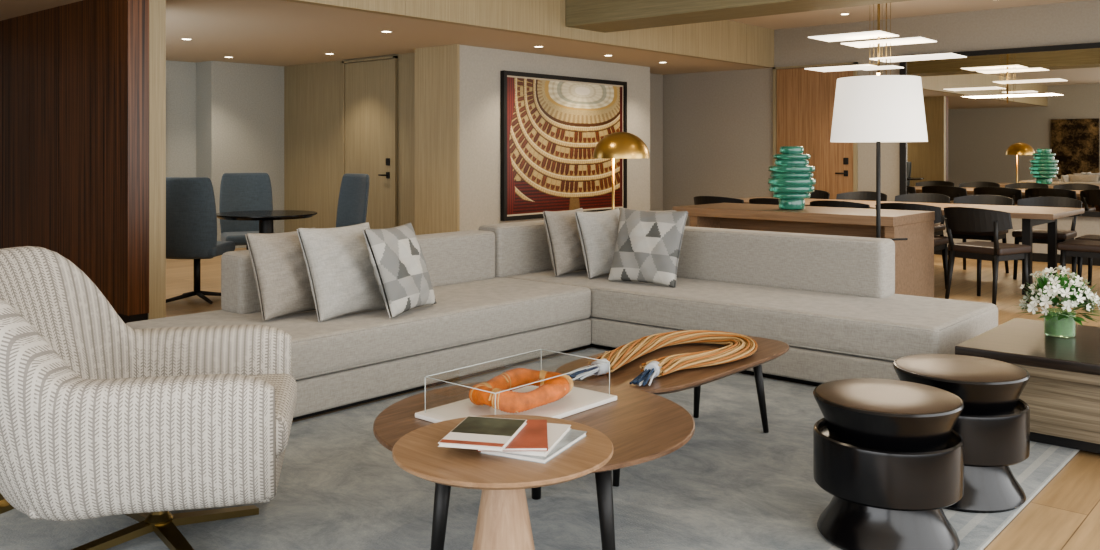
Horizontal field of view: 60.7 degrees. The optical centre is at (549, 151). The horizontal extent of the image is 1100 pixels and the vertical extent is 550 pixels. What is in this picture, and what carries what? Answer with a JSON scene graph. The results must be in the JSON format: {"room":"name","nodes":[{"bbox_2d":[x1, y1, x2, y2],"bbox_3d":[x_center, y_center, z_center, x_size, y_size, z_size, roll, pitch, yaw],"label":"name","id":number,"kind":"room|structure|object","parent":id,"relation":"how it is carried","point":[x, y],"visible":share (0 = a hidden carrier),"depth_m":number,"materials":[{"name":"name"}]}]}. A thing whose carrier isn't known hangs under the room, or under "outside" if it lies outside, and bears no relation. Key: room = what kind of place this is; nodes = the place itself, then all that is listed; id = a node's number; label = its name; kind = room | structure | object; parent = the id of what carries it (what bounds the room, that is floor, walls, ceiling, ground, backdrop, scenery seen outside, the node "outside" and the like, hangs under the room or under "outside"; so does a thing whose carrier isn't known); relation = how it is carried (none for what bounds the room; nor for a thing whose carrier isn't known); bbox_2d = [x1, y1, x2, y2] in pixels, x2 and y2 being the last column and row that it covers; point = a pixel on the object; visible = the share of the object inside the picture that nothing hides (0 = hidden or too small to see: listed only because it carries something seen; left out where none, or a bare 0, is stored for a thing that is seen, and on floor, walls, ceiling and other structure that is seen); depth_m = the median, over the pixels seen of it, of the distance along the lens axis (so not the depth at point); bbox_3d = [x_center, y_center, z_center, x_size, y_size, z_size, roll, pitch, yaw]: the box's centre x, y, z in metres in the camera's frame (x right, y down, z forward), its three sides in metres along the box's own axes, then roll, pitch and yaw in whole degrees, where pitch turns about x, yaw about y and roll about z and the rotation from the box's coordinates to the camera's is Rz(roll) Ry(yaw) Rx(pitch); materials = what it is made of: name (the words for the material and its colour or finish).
{"room":"living room","nodes":[
{"label":"living room","id":0,"kind":"room"},
{"bbox_2d":[0,0,148,315],"bbox_3d":[-4.940,0.005,8.636,4.980,2.410,0.160,0,0,41],"label":"wall partition","id":1,"kind":"structure","parent":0,"point":[104,44],"depth_m":7.43,"materials":[{"name":"brown wood"}]},
{"bbox_2d":[58,6,58,253],"bbox_3d":[-4.057,0.005,7.759,0.004,2.410,0.003,0,0,41],"label":"groove","id":2,"kind":"object","parent":1,"relation":"attached to","point":[58,6],"visible":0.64,"depth_m":7.76,"materials":[{"name":"black wood"}]},
{"bbox_2d":[148,0,165,319],"bbox_3d":[-4.845,0.050,8.746,4.980,2.500,0.128,0,0,41],"label":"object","id":3,"kind":"object","parent":1,"relation":"attached to","point":[157,8],"visible":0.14,"depth_m":7.10,"materials":[{"name":"brown wood"}]},
{"bbox_2d":[166,60,195,176],"bbox_3d":[-7.495,0.050,9.624,0.150,2.500,10.650,0,0,41],"label":"wall","id":4,"kind":"structure","parent":0,"point":[180,76],"depth_m":12.48,"materials":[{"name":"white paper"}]},
{"bbox_2d":[196,61,283,247],"bbox_3d":[-4.199,0.050,12.985,0.400,2.500,1.250,0,0,41],"label":"wall niche","id":5,"kind":"object","parent":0,"point":[240,106],"visible":0.5,"depth_m":12.70,"materials":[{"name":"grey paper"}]},
{"bbox_2d":[284,53,414,231],"bbox_3d":[-2.515,0.050,12.246,3.110,2.500,0.150,0,0,41],"label":"wall","id":6,"kind":"structure","parent":0,"point":[312,92],"depth_m":12.62,"materials":[{"name":"beige wood"}]},
{"bbox_2d":[342,61,344,176],"bbox_3d":[-2.687,0.060,12.264,0.045,2.480,0.041,0,0,41],"label":"door frame","id":7,"kind":"structure","parent":6,"relation":"attached to","point":[343,63],"depth_m":12.24,"materials":[{"name":"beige wood"}]},
{"bbox_2d":[345,59,392,228],"bbox_3d":[-2.292,0.072,11.930,0.980,2.445,0.026,0,0,41],"label":"leaf","id":8,"kind":"object","parent":6,"relation":"attached to","point":[368,84],"visible":0.58,"depth_m":11.88,"materials":[{"name":"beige wood"}]},
{"bbox_2d":[386,158,389,165],"bbox_3d":[-2.012,0.125,11.658,0.070,0.090,0.015,0,0,41],"label":"lock plate","id":9,"kind":"object","parent":8,"relation":"attached to","point":[387,159],"visible":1,"depth_m":11.65,"materials":[{"name":"black metal"}]},
{"bbox_2d":[342,56,397,62],"bbox_3d":[-2.297,-1.167,11.924,1.080,0.025,0.041,0,0,41],"label":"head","id":10,"kind":"object","parent":6,"relation":"attached to","point":[388,57],"visible":1,"depth_m":11.89},
{"bbox_2d":[393,56,397,226],"bbox_3d":[-1.907,0.060,11.584,0.045,2.480,0.041,0,0,41],"label":"door frame","id":11,"kind":"structure","parent":6,"relation":"attached to","point":[395,60],"depth_m":11.57,"materials":[{"name":"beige wood"}]},
{"bbox_2d":[0,0,763,74],"bbox_3d":[-3.968,-1.260,9.599,5.600,0.120,15.550,0,0,41],"label":"ceiling","id":12,"kind":"structure","parent":0,"point":[262,32],"depth_m":9.78,"materials":[{"name":"beige paint"}]},
{"bbox_2d":[282,0,773,67],"bbox_3d":[-1.836,-1.470,7.706,0.102,0.540,15.200,0,0,41],"label":"bulkhead","id":13,"kind":"object","parent":12,"relation":"attached to","point":[728,41],"depth_m":9.96,"materials":[{"name":"beige wood"}]},
{"bbox_2d":[460,45,649,230],"bbox_3d":[-0.062,0.050,12.137,0.690,2.500,3.710,0,0,41],"label":"wall","id":14,"kind":"structure","parent":0,"point":[480,67],"depth_m":10.94,"materials":[{"name":"beige paint"}]},
{"bbox_2d":[415,44,459,234],"bbox_3d":[-1.292,0.050,10.719,0.720,2.500,0.035,0,0,41],"label":"cladding","id":15,"kind":"object","parent":14,"relation":"attached to","point":[437,68],"visible":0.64,"depth_m":10.68,"materials":[{"name":"brown wood"}]},
{"bbox_2d":[500,70,626,220],"bbox_3d":[0.234,-0.070,11.905,0.060,1.760,2.410,0,0,41],"label":"picture","id":16,"kind":"object","parent":14,"relation":"attached to","point":[551,126],"visible":0.93,"depth_m":11.74,"materials":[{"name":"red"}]},
{"bbox_2d":[166,248,1099,549],"bbox_3d":[-0.859,1.350,6.887,13.850,0.100,15.550,0,0,41],"label":"floor","id":17,"kind":"structure","parent":0,"point":[1065,514],"depth_m":6.15,"materials":[{"name":"brown wood"}]},
{"bbox_2d":[117,313,147,322],"bbox_3d":[-4.941,1.256,8.650,4.960,0.088,0.140,0,0,41],"label":"plinth","id":18,"kind":"object","parent":17,"relation":"on","point":[139,317],"visible":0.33,"depth_m":7.02,"materials":[{"name":"black"}]},
{"bbox_2d":[166,177,234,303],"bbox_3d":[-3.085,0.754,8.167,0.520,1.082,0.606,0,0,3],"label":"chair","id":19,"kind":"object","parent":17,"relation":"on","point":[191,217],"visible":0.79,"depth_m":7.93,"materials":[{"name":"blue fabric"}]},
{"bbox_2d":[219,173,272,249],"bbox_3d":[-2.991,0.754,9.333,0.520,1.082,0.606,0,0,-25],"label":"chair","id":20,"kind":"object","parent":17,"relation":"on","point":[238,191],"visible":0.51,"depth_m":9.50,"materials":[{"name":"blue fabric"}]},
{"bbox_2d":[216,210,316,232],"bbox_3d":[-2.518,0.922,8.340,0.880,0.755,0.880,0,0,41],"label":"meeting table","id":21,"kind":"object","parent":17,"relation":"on","point":[265,217],"visible":0.51,"depth_m":8.24,"materials":[{"name":"black wood"}]},
{"bbox_2d":[336,173,369,226],"bbox_3d":[-2.036,0.754,8.946,0.606,1.082,0.520,0,0,-43],"label":"chair","id":22,"kind":"object","parent":17,"relation":"on","point":[354,188],"visible":0.49,"depth_m":9.13,"materials":[{"name":"blue fabric"}]},
{"bbox_2d":[0,347,1079,549],"bbox_3d":[-0.747,1.293,2.802,2.910,0.014,6.440,0,0,41],"label":"area rug","id":23,"kind":"object","parent":17,"relation":"on","point":[734,484],"visible":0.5,"depth_m":3.50,"materials":[{"name":"carpet"}]},
{"bbox_2d":[0,493,13,513],"bbox_3d":[-2.090,1.065,3.415,0.330,0.440,0.330,0,0,41],"label":"side table","id":24,"kind":"object","parent":23,"relation":"on","point":[5,506],"visible":0.06,"depth_m":3.36,"materials":[{"name":"brown"}]},
{"bbox_2d":[0,246,296,549],"bbox_3d":[-1.413,0.811,3.097,1.094,0.950,0.979,0,0,-12],"label":"swivel armchair","id":25,"kind":"object","parent":23,"relation":"on","point":[101,416],"visible":1,"depth_m":2.71,"materials":[{"name":"white fabric"}]},
{"bbox_2d":[246,374,296,455],"bbox_3d":[-1.249,0.886,3.131,0.760,0.140,0.620,0,0,-12],"label":"seat cushion","id":26,"kind":"object","parent":25,"relation":"on","point":[285,386],"depth_m":3.14,"materials":[{"name":"white fabric"}]},
{"bbox_2d":[392,415,613,549],"bbox_3d":[-0.124,1.032,2.501,0.584,0.505,0.584,0,0,41],"label":"round side table","id":27,"kind":"object","parent":23,"relation":"on","point":[503,520],"visible":0.84,"depth_m":2.43,"materials":[{"name":"brown wood"}]},
{"bbox_2d":[438,416,586,463],"bbox_3d":[-0.087,0.759,2.507,0.333,0.041,0.319,0,0,13],"label":"magazine stack","id":28,"kind":"object","parent":27,"relation":"on","point":[539,441],"visible":1,"depth_m":2.46,"materials":[{"name":"white paper"}]},
{"bbox_2d":[451,416,525,435],"bbox_3d":[-0.164,0.739,2.535,0.166,0.001,0.150,0,0,13],"label":"photo","id":29,"kind":"object","parent":28,"relation":"on","point":[471,425],"depth_m":2.53},
{"bbox_2d":[373,380,694,549],"bbox_3d":[-0.051,1.077,3.083,1.040,0.415,1.040,0,0,41],"label":"coffee table","id":30,"kind":"object","parent":23,"relation":"on","point":[641,426],"visible":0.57,"depth_m":2.98,"materials":[{"name":"brown wood"}]},
{"bbox_2d":[415,349,616,422],"bbox_3d":[-0.103,0.802,3.182,0.370,0.136,0.610,0,0,41],"label":"display case","id":31,"kind":"object","parent":30,"relation":"on","point":[577,400],"visible":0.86,"depth_m":3.14,"materials":[{"name":"clear"}]},
{"bbox_2d":[469,368,572,412],"bbox_3d":[-0.092,0.805,3.191,0.274,0.087,0.398,0,0,45],"label":"sculpture","id":32,"kind":"object","parent":31,"relation":"in","point":[551,390],"visible":0.96,"depth_m":3.10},
{"bbox_2d":[555,335,788,485],"bbox_3d":[0.559,1.085,4.064,0.600,0.400,1.220,0,0,41],"label":"coffee table","id":33,"kind":"object","parent":23,"relation":"on","point":[767,350],"visible":0.52,"depth_m":3.89,"materials":[{"name":"brown wood"}]},
{"bbox_2d":[565,330,757,385],"bbox_3d":[0.505,0.852,3.939,0.505,0.060,1.044,0,0,35],"label":"bundle","id":34,"kind":"object","parent":33,"relation":"on","point":[737,347],"visible":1,"depth_m":3.90,"materials":[{"name":"brown"}]},
{"bbox_2d":[813,378,963,549],"bbox_3d":[1.128,1.049,3.149,0.476,0.473,0.476,0,0,41],"label":"stool","id":35,"kind":"object","parent":23,"relation":"on","point":[889,454],"visible":1,"depth_m":2.98,"materials":[{"name":"black metal"}]},
{"bbox_2d":[813,380,963,452],"bbox_3d":[1.128,0.900,3.149,0.476,0.170,0.476,0,0,41],"label":"seat","id":36,"kind":"object","parent":35,"relation":"on","point":[861,416],"depth_m":3.01,"materials":[{"name":"black leather"}]},
{"bbox_2d":[893,354,1029,512],"bbox_3d":[1.551,1.049,3.557,0.476,0.473,0.476,0,0,41],"label":"stool","id":37,"kind":"object","parent":23,"relation":"on","point":[993,424],"visible":0.58,"depth_m":3.37,"materials":[{"name":"black metal"}]},
{"bbox_2d":[893,355,1029,415],"bbox_3d":[1.551,0.900,3.557,0.476,0.170,0.476,0,0,41],"label":"seat","id":38,"kind":"object","parent":37,"relation":"on","point":[985,386],"depth_m":3.41,"materials":[{"name":"black leather"}]},
{"bbox_2d":[125,220,997,420],"bbox_3d":[0.195,0.912,5.152,3.240,0.775,3.640,0,0,41],"label":"sectional sofa","id":39,"kind":"object","parent":17,"relation":"on","point":[498,293],"visible":0.6,"depth_m":5.48,"materials":[{"name":"grey fabric"}]},
{"bbox_2d":[245,231,315,320],"bbox_3d":[-1.402,0.650,5.071,0.237,0.445,0.475,0,0,28],"label":"throw pillow","id":40,"kind":"object","parent":39,"relation":"on","point":[278,263],"visible":0.71,"depth_m":4.94,"materials":[{"name":"grey fabric"}]},
{"bbox_2d":[296,222,385,321],"bbox_3d":[-1.113,0.640,5.098,0.248,0.477,0.505,0,0,34],"label":"throw pillow","id":41,"kind":"object","parent":39,"relation":"on","point":[342,279],"visible":0.9,"depth_m":4.99,"materials":[{"name":"grey fabric"}]},
{"bbox_2d":[362,223,436,317],"bbox_3d":[-0.821,0.640,5.175,0.229,0.465,0.493,0,0,19],"label":"patterned pillow","id":42,"kind":"object","parent":39,"relation":"on","point":[398,262],"visible":1,"depth_m":5.05,"materials":[{"name":"grey fabric"}]},
{"bbox_2d":[543,208,585,275],"bbox_3d":[0.139,0.645,6.793,0.217,0.454,0.464,0,0,37],"label":"throw pillow","id":43,"kind":"object","parent":39,"relation":"on","point":[565,247],"visible":0.83,"depth_m":6.65,"materials":[{"name":"grey fabric"}]},
{"bbox_2d":[575,208,619,277],"bbox_3d":[0.387,0.645,6.696,0.484,0.458,0.238,0,0,-40],"label":"throw pillow","id":44,"kind":"object","parent":39,"relation":"on","point":[598,231],"visible":0.71,"depth_m":6.56,"materials":[{"name":"grey fabric"}]},
{"bbox_2d":[618,208,674,229],"bbox_3d":[0.656,0.635,6.594,0.473,0.466,0.194,0,0,41],"label":"throw pillow","id":45,"kind":"object","parent":39,"relation":"on","point":[620,208],"visible":0.02,"depth_m":6.64,"materials":[{"name":"grey fabric"}]},
{"bbox_2d":[608,208,687,286],"bbox_3d":[0.654,0.635,6.302,0.518,0.486,0.251,0,0,35],"label":"patterned pillow","id":46,"kind":"object","parent":39,"relation":"on","point":[648,243],"visible":1,"depth_m":6.22,"materials":[{"name":"grey fabric"}]},
{"bbox_2d":[593,132,649,208],"bbox_3d":[0.590,0.568,7.780,0.470,1.465,0.470,0,0,41],"label":"dome lamp","id":47,"kind":"object","parent":17,"relation":"on","point":[617,145],"visible":0.88,"depth_m":7.62,"materials":[{"name":"gold metal"}]},
{"bbox_2d":[694,196,743,204],"bbox_3d":[1.884,0.886,10.191,0.600,0.833,0.624,0,0,41],"label":"dining chair","id":48,"kind":"object","parent":17,"relation":"on","point":[698,200],"visible":0.08,"depth_m":9.93,"materials":[{"name":"black"}]},
{"bbox_2d":[749,198,778,204],"bbox_3d":[2.396,0.886,9.744,0.600,0.833,0.624,0,0,41],"label":"dining chair","id":49,"kind":"object","parent":17,"relation":"on","point":[772,201],"visible":0.06,"depth_m":9.53,"materials":[{"name":"black"}]},
{"bbox_2d":[672,203,934,297],"bbox_3d":[2.265,0.910,8.567,2.110,0.780,0.950,0,0,41],"label":"console table","id":50,"kind":"object","parent":17,"relation":"on","point":[914,256],"visible":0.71,"depth_m":8.13,"materials":[{"name":"brown wood"}]},
{"bbox_2d":[768,146,815,209],"bbox_3d":[2.174,0.233,8.455,0.420,0.570,0.420,0,0,41],"label":"ribbed vase","id":51,"kind":"object","parent":50,"relation":"on","point":[791,181],"visible":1,"depth_m":8.32,"materials":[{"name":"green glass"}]},
{"bbox_2d":[809,190,829,198],"bbox_3d":[3.058,0.886,11.415,0.600,0.833,0.624,0,0,41],"label":"dining chair","id":52,"kind":"object","parent":17,"relation":"on","point":[817,194],"visible":0.05,"depth_m":11.53,"materials":[{"name":"black"}]},
{"bbox_2d":[810,200,869,208],"bbox_3d":[2.909,0.886,9.297,0.600,0.833,0.624,0,0,41],"label":"dining chair","id":53,"kind":"object","parent":17,"relation":"on","point":[821,203],"visible":0.09,"depth_m":9.02,"materials":[{"name":"black"}]},
{"bbox_2d":[836,191,886,200],"bbox_3d":[3.585,0.886,10.955,0.600,0.833,0.624,0,0,41],"label":"dining chair","id":54,"kind":"object","parent":17,"relation":"on","point":[859,195],"visible":0.12,"depth_m":11.20,"materials":[{"name":"black"}]},
{"bbox_2d":[830,73,927,239],"bbox_3d":[2.167,0.390,6.204,0.610,1.820,0.610,0,0,41],"label":"floor lamp","id":55,"kind":"object","parent":17,"relation":"on","point":[878,108],"visible":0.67,"depth_m":5.97,"materials":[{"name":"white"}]},
{"bbox_2d":[739,197,1083,294],"bbox_3d":[3.508,0.925,9.878,3.500,0.750,1.200,0,0,41],"label":"dining table","id":56,"kind":"object","parent":17,"relation":"on","point":[1031,216],"visible":0.49,"depth_m":9.12,"materials":[{"name":"brown wood"}]},
{"bbox_2d":[881,203,948,288],"bbox_3d":[3.413,0.886,8.857,0.600,0.833,0.624,0,0,41],"label":"dining chair","id":57,"kind":"object","parent":17,"relation":"on","point":[940,242],"visible":0.2,"depth_m":8.66,"materials":[{"name":"black wood"}]},
{"bbox_2d":[895,193,949,267],"bbox_3d":[4.112,0.886,10.495,0.600,0.833,0.624,0,0,41],"label":"dining chair","id":58,"kind":"object","parent":17,"relation":"on","point":[913,197],"visible":0.3,"depth_m":10.66,"materials":[{"name":"black wood"}]},
{"bbox_2d":[946,195,1012,273],"bbox_3d":[4.602,0.886,10.068,0.600,0.833,0.624,0,0,41],"label":"dining chair","id":59,"kind":"object","parent":17,"relation":"on","point":[970,199],"visible":0.38,"depth_m":10.06,"materials":[{"name":"black"}]},
{"bbox_2d":[944,207,1030,304],"bbox_3d":[3.757,0.886,8.136,0.624,0.833,0.600,0,0,-33],"label":"dining chair","id":60,"kind":"object","parent":17,"relation":"on","point":[964,219],"visible":0.96,"depth_m":7.99,"materials":[{"name":"black wood"}]},
{"bbox_2d":[955,318,1099,452],"bbox_3d":[2.517,1.090,4.307,0.970,0.420,0.960,0,0,41],"label":"side table","id":61,"kind":"object","parent":17,"relation":"on","point":[1061,393],"visible":0.82,"depth_m":4.08,"materials":[{"name":"black wood"}]},
{"bbox_2d":[1011,363,1099,384],"bbox_3d":[2.517,0.948,4.307,0.930,0.044,0.920,0,0,41],"label":"drawer","id":62,"kind":"object","parent":61,"relation":"attached to","point":[1045,371],"depth_m":4.00,"materials":[{"name":"brown wood"}]},
{"bbox_2d":[1015,266,1099,337],"bbox_3d":[2.442,0.713,4.506,0.425,0.332,0.408,0,0,41],"label":"flower vase","id":63,"kind":"object","parent":61,"relation":"on","point":[1060,322],"visible":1,"depth_m":4.44,"materials":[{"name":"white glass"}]},
{"bbox_2d":[1012,196,1081,279],"bbox_3d":[5.092,0.886,9.640,0.600,0.833,0.624,0,0,41],"label":"dining chair","id":64,"kind":"object","parent":17,"relation":"on","point":[1040,236],"visible":0.49,"depth_m":9.61,"materials":[{"name":"black wood"}]},
{"bbox_2d":[1057,239,1099,278],"bbox_3d":[4.872,0.886,8.290,0.624,0.833,0.600,0,0,41],"label":"dining chair","id":65,"kind":"object","parent":17,"relation":"on","point":[1074,248],"visible":0.84,"depth_m":8.25,"materials":[{"name":"black"}]},
{"bbox_2d":[1075,234,1099,285],"bbox_3d":[5.313,0.886,8.795,0.624,0.833,0.600,0,0,41],"label":"dining chair","id":66,"kind":"object","parent":17,"relation":"on","point":[1085,237],"visible":0.44,"depth_m":8.83,"materials":[{"name":"black wood"}]},
{"bbox_2d":[650,73,662,210],"bbox_3d":[1.245,0.050,14.281,0.300,2.500,1.220,0,0,41],"label":"wall","id":67,"kind":"structure","parent":0,"point":[656,80],"depth_m":14.51,"materials":[{"name":"beige paper"}]},
{"bbox_2d":[663,0,1099,253],"bbox_3d":[5.338,-0.220,11.633,10.750,3.040,0.150,0,0,41],"label":"wall","id":68,"kind":"structure","parent":0,"point":[718,125],"depth_m":13.28,"materials":[{"name":"beige paper"}]},
{"bbox_2d":[773,67,776,192],"bbox_3d":[3.198,0.050,13.367,0.045,2.500,0.041,0,0,41],"label":"door frame","id":69,"kind":"structure","parent":68,"relation":"attached to","point":[774,68],"depth_m":13.36,"materials":[{"name":"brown wood"}]},
{"bbox_2d":[777,65,852,198],"bbox_3d":[3.649,0.062,12.984,1.130,2.465,0.026,0,0,41],"label":"door","id":70,"kind":"structure","parent":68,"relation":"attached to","point":[805,98],"depth_m":12.96,"materials":[{"name":"brown wood"}]},
{"bbox_2d":[843,158,847,163],"bbox_3d":[3.986,0.125,12.662,0.070,0.090,0.015,0,0,41],"label":"lock plate","id":71,"kind":"object","parent":70,"relation":"attached to","point":[845,160],"visible":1,"depth_m":12.66,"materials":[{"name":"black metal"}]},
{"bbox_2d":[775,62,857,68],"bbox_3d":[3.644,-1.188,12.978,1.230,0.025,0.041,0,0,41],"label":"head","id":72,"kind":"object","parent":68,"relation":"attached to","point":[849,63],"visible":1,"depth_m":12.95},
{"bbox_2d":[853,62,857,191],"bbox_3d":[4.091,0.050,12.588,0.045,2.500,0.041,0,0,41],"label":"door frame","id":73,"kind":"structure","parent":68,"relation":"attached to","point":[855,72],"depth_m":12.57,"materials":[{"name":"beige wood"}]},
{"bbox_2d":[900,42,1099,216],"bbox_3d":[5.959,-0.250,10.938,3.760,1.980,0.080,0,0,41],"label":"wall mirror","id":74,"kind":"object","parent":68,"relation":"attached to","point":[1016,124],"visible":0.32,"depth_m":11.28,"materials":[{"name":"clear mirror"}]},
{"bbox_2d":[934,247,1099,265],"bbox_3d":[5.489,1.250,11.388,9.900,0.100,0.020,0,0,41],"label":"baseboard","id":75,"kind":"structure","parent":68,"relation":"attached to","point":[1038,257],"depth_m":11.06,"materials":[{"name":"black"}]},
{"bbox_2d":[729,0,1085,29],"bbox_3d":[1.288,-1.795,5.014,8.150,0.110,15.550,0,0,41],"label":"ceiling","id":76,"kind":"structure","parent":0,"point":[913,8],"depth_m":11.65,"materials":[{"name":"beige paint"}]},
{"bbox_2d":[566,0,910,32],"bbox_3d":[3.398,-1.530,7.539,7.990,0.420,0.670,0,0,41],"label":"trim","id":77,"kind":"structure","parent":76,"relation":"attached to","point":[605,16],"depth_m":9.17,"materials":[{"name":"beige wood"}]},
{"bbox_2d":[805,3,966,74],"bbox_3d":[3.484,-1.218,9.972,1.540,1.035,0.830,0,0,41],"label":"pendant light","id":78,"kind":"object","parent":76,"relation":"hanging from","point":[878,34],"visible":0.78,"depth_m":9.91,"materials":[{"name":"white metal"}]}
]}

